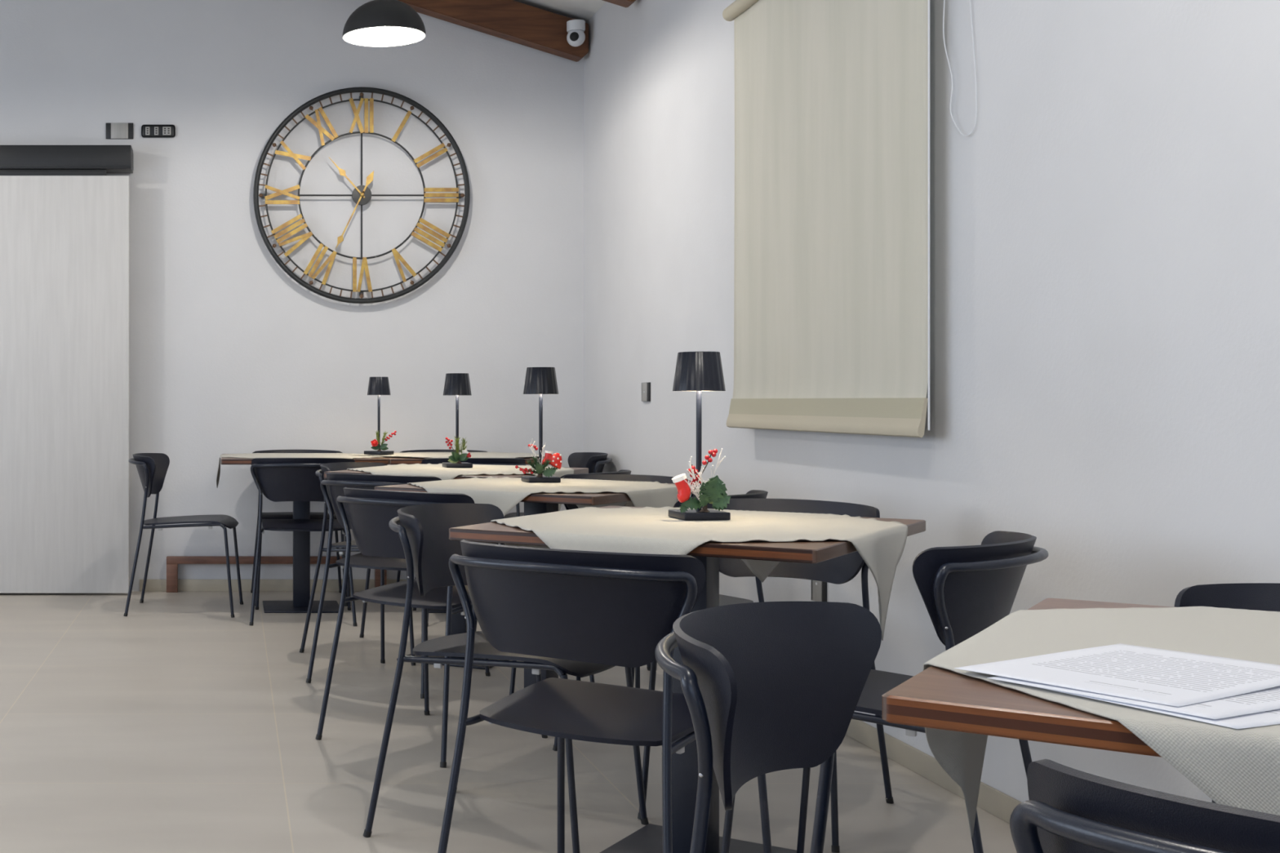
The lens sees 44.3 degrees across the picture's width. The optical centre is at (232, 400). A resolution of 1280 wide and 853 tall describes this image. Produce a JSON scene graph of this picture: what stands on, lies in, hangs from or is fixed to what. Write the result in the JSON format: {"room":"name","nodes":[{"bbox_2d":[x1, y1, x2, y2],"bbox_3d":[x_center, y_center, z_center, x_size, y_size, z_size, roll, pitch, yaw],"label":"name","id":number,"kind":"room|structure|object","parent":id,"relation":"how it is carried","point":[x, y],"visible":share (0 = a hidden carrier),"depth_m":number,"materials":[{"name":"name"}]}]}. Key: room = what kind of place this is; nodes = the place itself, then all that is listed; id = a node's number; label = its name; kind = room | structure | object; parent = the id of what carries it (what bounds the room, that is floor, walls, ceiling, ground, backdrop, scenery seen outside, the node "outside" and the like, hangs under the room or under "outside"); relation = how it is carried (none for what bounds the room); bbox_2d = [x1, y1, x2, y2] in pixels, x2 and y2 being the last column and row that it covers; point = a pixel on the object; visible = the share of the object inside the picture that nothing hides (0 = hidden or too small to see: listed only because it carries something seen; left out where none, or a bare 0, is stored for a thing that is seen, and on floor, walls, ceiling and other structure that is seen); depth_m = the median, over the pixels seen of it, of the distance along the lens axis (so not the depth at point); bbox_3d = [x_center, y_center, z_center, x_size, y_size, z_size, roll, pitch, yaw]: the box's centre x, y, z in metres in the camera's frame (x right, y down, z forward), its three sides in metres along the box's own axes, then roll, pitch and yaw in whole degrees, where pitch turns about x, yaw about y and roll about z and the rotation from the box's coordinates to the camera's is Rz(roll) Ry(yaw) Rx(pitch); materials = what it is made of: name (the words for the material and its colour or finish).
{"room":"restaurant dining room","nodes":[
{"label":"restaurant dining room","id":0,"kind":"room"},
{"bbox_2d":[0,0,583,591],"bbox_3d":[-1.157,-1.011,7.990,6.285,4.066,0.120,0,0,0],"label":"wall","id":1,"kind":"structure","parent":0,"point":[228,353],"depth_m":7.93,"materials":[{"name":"paint"}]},
{"bbox_2d":[0,145,133,173],"bbox_3d":[-1.589,-1.286,7.835,2.112,0.135,0.187,0,0,0],"label":"door track","id":2,"kind":"object","parent":1,"relation":"attached to","point":[113,158],"visible":1,"depth_m":7.75,"materials":[{"name":"black metal"}]},
{"bbox_2d":[0,168,128,593],"bbox_3d":[-1.545,-0.103,7.770,2.000,2.227,0.040,0,0,0],"label":"sliding door","id":3,"kind":"structure","parent":2,"relation":"hanging from","point":[64,233],"depth_m":7.75,"materials":[{"name":"white wood"}]},
{"bbox_2d":[106,123,133,138],"bbox_3d":[-0.607,-1.449,7.923,0.148,0.086,0.013,0,0,0],"label":"wall plate","id":4,"kind":"object","parent":1,"relation":"attached to","point":[113,131],"visible":1,"depth_m":7.92,"materials":[{"name":"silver metal"}]},
{"bbox_2d":[141,124,175,137],"bbox_3d":[-0.399,-1.447,7.920,0.182,0.068,0.020,0,0,0],"label":"wall control","id":5,"kind":"object","parent":1,"relation":"attached to","point":[147,131],"visible":1,"depth_m":7.91,"materials":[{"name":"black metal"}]},
{"bbox_2d":[139,579,406,591],"bbox_3d":[0.693,0.990,7.925,2.385,0.064,0.010,0,0,0],"label":"baseboard","id":6,"kind":"structure","parent":1,"relation":"attached to","point":[151,584],"depth_m":7.92,"materials":[{"name":"tile"}]},
{"bbox_2d":[253,87,470,303],"bbox_3d":[0.688,-1.096,7.883,1.156,1.156,0.095,0,0,0],"label":"wall clock","id":7,"kind":"object","parent":1,"relation":"attached to","point":[362,194],"visible":1,"depth_m":7.86,"materials":[{"name":"black metal"}]},
{"bbox_2d":[0,591,1017,852],"bbox_3d":[-1.157,1.052,2.815,6.285,0.060,10.430,0,0,0],"label":"floor","id":8,"kind":"structure","parent":0,"point":[177,723],"depth_m":4.19,"materials":[{"name":"tile"}]},
{"bbox_2d":[123,453,243,617],"bbox_3d":[-0.237,0.641,7.216,0.541,0.766,0.490,0,0,6],"label":"dining chair","id":9,"kind":"object","parent":8,"relation":"on","point":[152,468],"visible":1,"depth_m":7.09,"materials":[{"name":"black plastic"}]},
{"bbox_2d":[166,555,386,592],"bbox_3d":[0.234,0.927,7.896,1.175,0.190,0.046,0,0,0],"label":"bench","id":10,"kind":"object","parent":8,"relation":"on","point":[172,562],"visible":0.56,"depth_m":7.87,"materials":[{"name":"brown wood"}]},
{"bbox_2d":[250,449,347,606],"bbox_3d":[0.340,0.641,7.612,0.490,0.766,0.541,0,0,0],"label":"dining chair","id":11,"kind":"object","parent":8,"relation":"on","point":[277,515],"visible":0.27,"depth_m":7.79,"materials":[{"name":"black metal"}]},
{"bbox_2d":[248,457,357,626],"bbox_3d":[0.332,0.641,6.957,0.490,0.766,0.541,0,0,3],"label":"dining chair","id":12,"kind":"object","parent":8,"relation":"on","point":[279,479],"visible":0.78,"depth_m":6.76,"materials":[{"name":"black plastic"}]},
{"bbox_2d":[220,453,388,613],"bbox_3d":[0.340,0.648,7.296,0.791,0.748,0.720,0,0,0],"label":"dining table","id":13,"kind":"object","parent":8,"relation":"on","point":[301,509],"visible":0.5,"depth_m":7.25,"materials":[{"name":"brown wood"}]},
{"bbox_2d":[216,453,395,487],"bbox_3d":[0.339,0.368,7.296,0.792,0.198,0.792,0,0,45],"label":"tablecloth","id":14,"kind":"object","parent":13,"relation":"on","point":[250,455],"visible":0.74,"depth_m":7.26,"materials":[{"name":"grey fabric"}]},
{"bbox_2d":[299,462,416,665],"bbox_3d":[0.620,0.641,6.040,0.541,0.766,0.490,0,0,36],"label":"dining chair","id":15,"kind":"object","parent":8,"relation":"on","point":[338,466],"visible":0.31,"depth_m":5.98,"materials":[{"name":"black plastic"}]},
{"bbox_2d":[306,472,490,698],"bbox_3d":[0.612,0.641,5.411,0.490,0.766,0.541,0,0,36],"label":"dining chair","id":16,"kind":"object","parent":8,"relation":"on","point":[335,482],"visible":0.46,"depth_m":5.34,"materials":[{"name":"black plastic"}]},
{"bbox_2d":[315,487,547,768],"bbox_3d":[0.602,0.641,4.460,0.541,0.766,0.490,0,0,-44],"label":"dining chair","id":17,"kind":"object","parent":8,"relation":"on","point":[371,512],"visible":0.59,"depth_m":4.35,"materials":[{"name":"black plastic"}]},
{"bbox_2d":[396,449,498,582],"bbox_3d":[1.110,0.641,7.612,0.490,0.766,0.541,0,0,0],"label":"dining chair","id":18,"kind":"object","parent":8,"relation":"on","point":[413,451],"visible":0.02,"depth_m":7.84,"materials":[{"name":"black plastic"}]},
{"bbox_2d":[324,463,588,669],"bbox_3d":[0.903,0.648,5.866,0.768,0.748,0.864,0,0,32],"label":"dining table","id":19,"kind":"object","parent":8,"relation":"on","point":[459,625],"visible":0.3,"depth_m":5.80,"materials":[{"name":"brown wood"}]},
{"bbox_2d":[346,463,573,511],"bbox_3d":[0.900,0.382,5.870,0.818,0.231,0.931,0,0,32],"label":"tablecloth","id":20,"kind":"object","parent":19,"relation":"on","point":[437,470],"visible":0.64,"depth_m":5.74,"materials":[{"name":"grey fabric"}]},
{"bbox_2d":[442,373,472,467],"bbox_3d":[0.914,0.079,6.011,0.116,0.382,0.115,0,0,-2],"label":"table lamp","id":21,"kind":"object","parent":20,"relation":"on","point":[455,384],"visible":1,"depth_m":5.97,"materials":[{"name":"black metal"}]},
{"bbox_2d":[445,435,471,463],"bbox_3d":[0.913,0.197,5.970,0.103,0.111,0.045,0,0,0],"label":"centrepiece","id":22,"kind":"object","parent":21,"relation":"on","point":[455,457],"visible":1,"depth_m":5.97,"materials":[{"name":"multicoloured"}]},
{"bbox_2d":[383,456,550,613],"bbox_3d":[1.132,0.648,7.296,0.791,0.748,0.720,0,0,0],"label":"dining table","id":23,"kind":"object","parent":8,"relation":"on","point":[397,460],"visible":0.12,"depth_m":6.94,"materials":[{"name":"brown wood"}]},
{"bbox_2d":[351,452,547,466],"bbox_3d":[1.132,0.363,7.296,0.792,0.198,0.792,0,0,-45],"label":"tablecloth","id":24,"kind":"object","parent":23,"relation":"on","point":[422,455],"visible":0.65,"depth_m":7.25,"materials":[{"name":"grey fabric"}]},
{"bbox_2d":[364,377,393,454],"bbox_3d":[0.721,0.073,7.280,0.115,0.382,0.116,0,0,45],"label":"table lamp","id":25,"kind":"object","parent":24,"relation":"on","point":[379,386],"visible":1,"depth_m":7.24,"materials":[{"name":"black metal"}]},
{"bbox_2d":[370,430,396,450],"bbox_3d":[0.740,0.195,7.241,0.128,0.101,0.041,0,0,0],"label":"centrepiece","id":26,"kind":"object","parent":25,"relation":"on","point":[375,443],"visible":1,"depth_m":7.24,"materials":[{"name":"multicoloured"}]},
{"bbox_2d":[413,457,525,626],"bbox_3d":[1.112,0.641,6.935,0.490,0.766,0.541,0,0,0],"label":"dining chair","id":27,"kind":"object","parent":8,"relation":"on","point":[494,461],"visible":0.07,"depth_m":6.72,"materials":[{"name":"black plastic"}]},
{"bbox_2d":[363,502,648,852],"bbox_3d":[0.653,0.641,3.522,0.541,0.766,0.490,0,0,33],"label":"dining chair","id":28,"kind":"object","parent":8,"relation":"on","point":[423,531],"visible":0.68,"depth_m":3.45,"materials":[{"name":"black plastic"}]},
{"bbox_2d":[374,476,696,688],"bbox_3d":[0.997,0.648,4.772,0.768,0.748,0.785,0,0,41],"label":"dining table","id":29,"kind":"object","parent":8,"relation":"on","point":[541,502],"visible":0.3,"depth_m":4.38,"materials":[{"name":"brown wood"}]},
{"bbox_2d":[407,476,678,516],"bbox_3d":[0.997,0.367,4.778,0.846,0.201,0.830,0,0,41],"label":"tablecloth","id":30,"kind":"object","parent":29,"relation":"on","point":[504,493],"visible":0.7,"depth_m":4.56,"materials":[{"name":"grey fabric"}]},
{"bbox_2d":[521,367,560,482],"bbox_3d":[1.027,0.079,4.923,0.116,0.382,0.115,0,0,-3],"label":"table lamp","id":31,"kind":"object","parent":30,"relation":"on","point":[540,381],"visible":0.99,"depth_m":4.88,"materials":[{"name":"black metal"}]},
{"bbox_2d":[515,438,561,477],"bbox_3d":[1.011,0.189,4.879,0.154,0.130,0.050,0,0,0],"label":"centrepiece","id":32,"kind":"object","parent":31,"relation":"on","point":[555,460],"visible":1,"depth_m":4.88,"materials":[{"name":"multicoloured"}]},
{"bbox_2d":[500,452,612,545],"bbox_3d":[1.606,0.641,7.345,0.541,0.766,0.490,0,0,2],"label":"dining chair","id":33,"kind":"object","parent":8,"relation":"on","point":[595,462],"visible":0.28,"depth_m":7.42,"materials":[{"name":"black plastic"}]},
{"bbox_2d":[471,470,650,682],"bbox_3d":[1.240,0.641,5.580,0.541,0.766,0.490,0,0,40],"label":"dining chair","id":34,"kind":"object","parent":8,"relation":"on","point":[620,472],"visible":0.04,"depth_m":5.35,"materials":[{"name":"black"}]},
{"bbox_2d":[509,474,696,694],"bbox_3d":[1.268,0.641,4.985,0.490,0.766,0.541,0,0,40],"label":"dining chair","id":35,"kind":"object","parent":8,"relation":"on","point":[634,477],"visible":0.05,"depth_m":5.16,"materials":[{"name":"black"}]},
{"bbox_2d":[437,539,772,852],"bbox_3d":[0.700,0.641,2.780,0.490,0.766,0.541,0,0,40],"label":"dining chair","id":36,"kind":"object","parent":8,"relation":"on","point":[609,608],"visible":0.9,"depth_m":2.62,"materials":[{"name":"black plastic"}]},
{"bbox_2d":[552,489,768,751],"bbox_3d":[1.290,0.641,4.310,0.541,0.766,0.490,0,0,42],"label":"dining chair","id":37,"kind":"object","parent":8,"relation":"on","point":[724,600],"visible":0.05,"depth_m":4.31,"materials":[{"name":"black"}]},
{"bbox_2d":[448,506,925,852],"bbox_3d":[1.030,0.648,3.289,0.768,0.748,0.864,0,0,37],"label":"dining table","id":38,"kind":"object","parent":8,"relation":"on","point":[649,838],"visible":0.44,"depth_m":3.25,"materials":[{"name":"brown wood"}]},
{"bbox_2d":[490,506,907,640],"bbox_3d":[1.024,0.382,3.299,0.841,0.231,0.909,0,0,37],"label":"tablecloth","id":39,"kind":"object","parent":38,"relation":"on","point":[881,544],"visible":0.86,"depth_m":3.12,"materials":[{"name":"grey fabric"}]},
{"bbox_2d":[668,351,730,519],"bbox_3d":[1.070,0.079,3.389,0.116,0.382,0.115,0,0,-4],"label":"table lamp","id":40,"kind":"object","parent":39,"relation":"on","point":[698,371],"visible":1,"depth_m":3.35,"materials":[{"name":"black metal"}]},
{"bbox_2d":[671,448,730,512],"bbox_3d":[1.060,0.181,3.344,0.130,0.146,0.051,0,0,0],"label":"centrepiece","id":41,"kind":"object","parent":40,"relation":"on","point":[713,491],"visible":1,"depth_m":3.34,"materials":[{"name":"multicoloured"}]},
{"bbox_2d":[637,497,893,852],"bbox_3d":[1.334,0.641,3.688,0.490,0.766,0.541,0,0,36],"label":"dining chair","id":42,"kind":"object","parent":8,"relation":"on","point":[840,570],"visible":0.25,"depth_m":3.76,"materials":[{"name":"black plastic"}]},
{"bbox_2d":[654,601,881,852],"bbox_3d":[0.767,0.641,1.671,0.541,0.766,0.490,0,0,41],"label":"dining chair","id":43,"kind":"object","parent":8,"relation":"on","point":[767,686],"visible":1,"depth_m":1.87,"materials":[{"name":"black plastic"}]},
{"bbox_2d":[720,530,1048,852],"bbox_3d":[1.305,0.641,2.925,0.541,0.766,0.490,0,0,40],"label":"dining chair","id":44,"kind":"object","parent":8,"relation":"on","point":[964,591],"visible":0.45,"depth_m":2.70,"materials":[{"name":"black plastic"}]},
{"bbox_2d":[881,598,1173,757],"bbox_3d":[1.171,0.648,1.482,0.768,0.748,0.864,0,0,38],"label":"dining table","id":45,"kind":"object","parent":8,"relation":"on","point":[935,697],"visible":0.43,"depth_m":1.33,"materials":[{"name":"brown wood"}]},
{"bbox_2d":[922,606,1279,839],"bbox_3d":[1.182,0.390,1.478,0.840,0.241,0.915,0,0,41],"label":"tablecloth","id":46,"kind":"object","parent":45,"relation":"on","point":[1239,768],"visible":0.7,"depth_m":1.63,"materials":[{"name":"grey fabric"}]},
{"bbox_2d":[1026,684,1279,728],"bbox_3d":[0.922,0.269,1.363,0.297,0.001,0.210,0,0,-22],"label":"paper sheet","id":47,"kind":"object","parent":46,"relation":"on","point":[1269,717],"visible":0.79,"depth_m":1.25,"materials":[{"name":"white paper"}]},
{"bbox_2d":[986,675,1279,719],"bbox_3d":[0.908,0.267,1.399,0.297,0.002,0.210,0,0,-27],"label":"paper sheet","id":48,"kind":"object","parent":47,"relation":"on","point":[1265,700],"visible":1,"depth_m":1.31,"materials":[{"name":"white paper"}]},
{"bbox_2d":[953,644,1279,706],"bbox_3d":[0.896,0.265,1.449,0.297,0.002,0.210,0,0,-31],"label":"paper sheet","id":49,"kind":"object","parent":48,"relation":"on","point":[1148,674],"visible":1,"depth_m":1.44,"materials":[{"name":"white paper"}]},
{"bbox_2d":[1009,759,1279,852],"bbox_3d":[0.861,0.641,1.056,0.490,0.766,0.541,0,0,39],"label":"dining chair","id":50,"kind":"object","parent":8,"relation":"on","point":[1068,810],"visible":1,"depth_m":1.00,"materials":[{"name":"black plastic"}]},
{"bbox_2d":[1174,582,1279,803],"bbox_3d":[1.440,0.641,1.860,0.490,0.766,0.541,0,0,44],"label":"dining chair","id":51,"kind":"object","parent":8,"relation":"on","point":[1246,596],"visible":0.16,"depth_m":2.11,"materials":[{"name":"black plastic"}]},
{"bbox_2d":[513,0,605,22],"bbox_3d":[-1.157,-2.521,2.815,6.325,1.086,10.430,0,0,0],"label":"ceiling","id":52,"kind":"structure","parent":0,"point":[584,10],"depth_m":7.73,"materials":[{"name":"white paint"}]},
{"bbox_2d":[342,0,426,46],"bbox_3d":[0.656,-1.984,6.400,0.360,0.811,0.360,0,0,0],"label":"pendant lamp","id":53,"kind":"object","parent":52,"relation":"hanging from","point":[375,23],"visible":1,"depth_m":6.31,"materials":[{"name":"black metal"}]},
{"bbox_2d":[397,0,588,62],"bbox_3d":[0.337,-2.372,7.820,3.073,1.129,0.110,0,0,0],"label":"roof beam","id":54,"kind":"structure","parent":52,"relation":"attached to","point":[540,29],"depth_m":7.76,"materials":[{"name":"brown wood"}]},
{"bbox_2d":[566,19,585,46],"bbox_3d":[1.790,-1.913,7.694,0.094,0.129,0.105,0,0,0],"label":"security camera","id":55,"kind":"object","parent":54,"relation":"attached to","point":[575,37],"visible":1,"depth_m":7.66,"materials":[{"name":"white plastic"}]},
{"bbox_2d":[602,0,635,7],"bbox_3d":[0.337,-2.397,6.830,3.073,1.129,0.110,0,0,0],"label":"roof beam","id":56,"kind":"structure","parent":52,"relation":"attached to","point":[625,3],"depth_m":6.84,"materials":[{"name":"brown wood"}]},
{"bbox_2d":[583,0,1279,802],"bbox_3d":[1.945,-0.533,2.815,0.120,3.110,10.430,0,0,0],"label":"wall","id":57,"kind":"structure","parent":0,"point":[1104,233],"depth_m":3.48,"materials":[{"name":"paint"}]},
{"bbox_2d":[641,382,650,401],"bbox_3d":[1.878,-0.041,6.717,0.014,0.086,0.120,0,0,0],"label":"wall switch","id":58,"kind":"object","parent":57,"relation":"attached to","point":[646,387],"visible":1,"depth_m":6.68,"materials":[{"name":"black metal"}]},
{"bbox_2d":[811,580,826,601],"bbox_3d":[1.878,0.586,4.735,0.014,0.120,0.110,0,0,0],"label":"wall socket","id":59,"kind":"object","parent":57,"relation":"attached to","point":[819,588],"visible":0.57,"depth_m":4.71,"materials":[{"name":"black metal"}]},
{"bbox_2d":[722,0,977,437],"bbox_3d":[1.839,-0.675,4.572,0.091,1.545,1.686,0,0,0],"label":"roller blind","id":60,"kind":"object","parent":57,"relation":"attached to","point":[832,256],"visible":1,"depth_m":4.48,"materials":[{"name":"fabric"}]},
{"bbox_2d":[845,719,1022,823],"bbox_3d":[1.880,0.990,2.810,0.010,0.064,10.220,0,0,0],"label":"baseboard","id":61,"kind":"structure","parent":57,"relation":"attached to","point":[991,800],"depth_m":3.99,"materials":[{"name":"tile"}]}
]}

